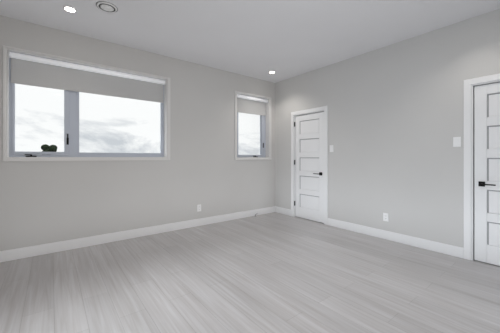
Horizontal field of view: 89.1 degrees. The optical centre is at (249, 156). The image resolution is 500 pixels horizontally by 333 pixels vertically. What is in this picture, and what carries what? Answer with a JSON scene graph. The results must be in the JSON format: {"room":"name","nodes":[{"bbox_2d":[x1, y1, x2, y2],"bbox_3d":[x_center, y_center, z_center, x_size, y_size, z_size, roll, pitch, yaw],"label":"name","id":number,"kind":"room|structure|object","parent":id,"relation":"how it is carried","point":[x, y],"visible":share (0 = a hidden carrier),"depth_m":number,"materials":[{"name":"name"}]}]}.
{"room":"empty bedroom","nodes":[
{"label":"empty bedroom","id":0,"kind":"room"},
{"bbox_2d":[0,15,274,262],"bbox_3d":[-1.343,-0.202,4.060,5.040,2.740,0.235,0,0,-38],"label":"wall","id":1,"kind":"structure","parent":0,"point":[43,202],"depth_m":3.72,"materials":[{"name":"paint"}]},
{"bbox_2d":[3,45,169,160],"bbox_3d":[-2.058,-0.597,3.482,1.896,1.290,0.206,0,0,-38],"label":"window","id":2,"kind":"structure","parent":1,"relation":"in","point":[71,123],"depth_m":3.28,"materials":[{"name":"plastic"}]},
{"bbox_2d":[8,50,165,102],"bbox_3d":[-2.049,-0.816,3.456,1.798,0.789,0.068,0,0,-38],"label":"window blind","id":3,"kind":"object","parent":2,"relation":"attached to","point":[38,71],"visible":0.96,"depth_m":3.34,"materials":[{"name":"fabric"}]},
{"bbox_2d":[235,91,271,159],"bbox_3d":[0.025,-0.595,5.109,0.922,1.295,0.206,0,0,-38],"label":"window","id":4,"kind":"structure","parent":1,"relation":"in","point":[262,136],"depth_m":5.29,"materials":[{"name":"plastic"}]},
{"bbox_2d":[237,94,267,136],"bbox_3d":[0.041,-0.816,5.089,0.806,0.789,0.068,0,0,-38],"label":"window blind","id":5,"kind":"object","parent":4,"relation":"attached to","point":[250,105],"visible":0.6,"depth_m":5.12,"materials":[{"name":"fabric"}]},
{"bbox_2d":[0,212,499,332],"bbox_3d":[0.718,1.228,2.558,6.440,0.120,5.140,0,0,-38],"label":"floor","id":6,"kind":"structure","parent":0,"point":[274,272],"depth_m":2.31,"materials":[{"name":"laminate"}]},
{"bbox_2d":[0,0,499,82],"bbox_3d":[0.718,-1.632,2.558,6.440,0.120,5.140,0,0,-38],"label":"ceiling","id":7,"kind":"structure","parent":0,"point":[282,39],"depth_m":3.04,"materials":[{"name":"paint"}]},
{"bbox_2d":[63,6,76,12],"bbox_3d":[-1.912,-1.568,2.699,0.128,0.008,0.128,0,0,-38],"label":"recessed light","id":8,"kind":"object","parent":7,"relation":"in","point":[70,9],"visible":1,"depth_m":2.69,"materials":[{"name":"paint"}]},
{"bbox_2d":[96,1,117,12],"bbox_3d":[-1.498,-1.560,2.663,0.202,0.024,0.202,0,0,-38],"label":"ceiling vent","id":9,"kind":"object","parent":7,"relation":"in","point":[106,6],"visible":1,"depth_m":2.64,"materials":[{"name":"plastic"}]},
{"bbox_2d":[275,9,499,258],"bbox_3d":[2.060,-0.202,3.607,0.234,2.741,4.700,0,0,-38],"label":"wall","id":10,"kind":"structure","parent":0,"point":[395,118],"depth_m":3.47,"materials":[{"name":"paint"}]},
{"bbox_2d":[294,112,323,222],"bbox_3d":[1.072,0.183,4.699,0.105,1.954,0.683,0,0,-38],"label":"door","id":11,"kind":"structure","parent":10,"relation":"in","point":[309,168],"depth_m":4.69,"materials":[{"name":"paint"}]},
{"bbox_2d":[291,106,327,224],"bbox_3d":[1.160,0.143,4.757,0.236,2.050,0.843,0,0,-38],"label":"door frame","id":12,"kind":"structure","parent":10,"relation":"attached to","point":[324,109],"depth_m":4.53,"materials":[{"name":"paint"}]},
{"bbox_2d":[383,213,387,221],"bbox_3d":[1.926,0.853,3.604,0.008,0.116,0.072,0,0,-38],"label":"outlet","id":13,"kind":"object","parent":10,"relation":"attached to","point":[385,216],"visible":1,"depth_m":3.60,"materials":[{"name":"plastic"}]},
{"bbox_2d":[453,137,460,146],"bbox_3d":[2.420,-0.177,2.970,0.010,0.116,0.072,0,0,-38],"label":"light switch","id":14,"kind":"object","parent":10,"relation":"attached to","point":[456,141],"visible":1,"depth_m":2.97,"materials":[{"name":"plastic"}]},
{"bbox_2d":[464,73,499,260],"bbox_3d":[2.803,0.143,2.655,0.236,2.050,0.843,0,0,-38],"label":"door frame","id":15,"kind":"structure","parent":10,"relation":"attached to","point":[469,167],"depth_m":2.88,"materials":[{"name":"paint"}]},
{"bbox_2d":[474,82,499,265],"bbox_3d":[2.724,0.183,2.583,0.105,1.954,0.683,0,0,-38],"label":"door","id":16,"kind":"structure","parent":10,"relation":"in","point":[487,173],"depth_m":2.78,"materials":[{"name":"paint"}]},
{"label":"outside","id":17,"kind":"structure","parent":0,"visible":0},
{"bbox_3d":[-54.193,4.468,67.968,160.000,0.200,154.000,0,0,-38],"label":"ground","id":18,"kind":"structure","parent":17,"visible":0},
{"bbox_2d":[41,144,56,154],"bbox_3d":[-23.667,1.437,29.947,1.529,5.861,1.434,0,0,-38],"label":"tree","id":19,"kind":"object","parent":18,"relation":"on","point":[52,148],"depth_m":29.57,"materials":[{"name":"green plant"}]}
]}

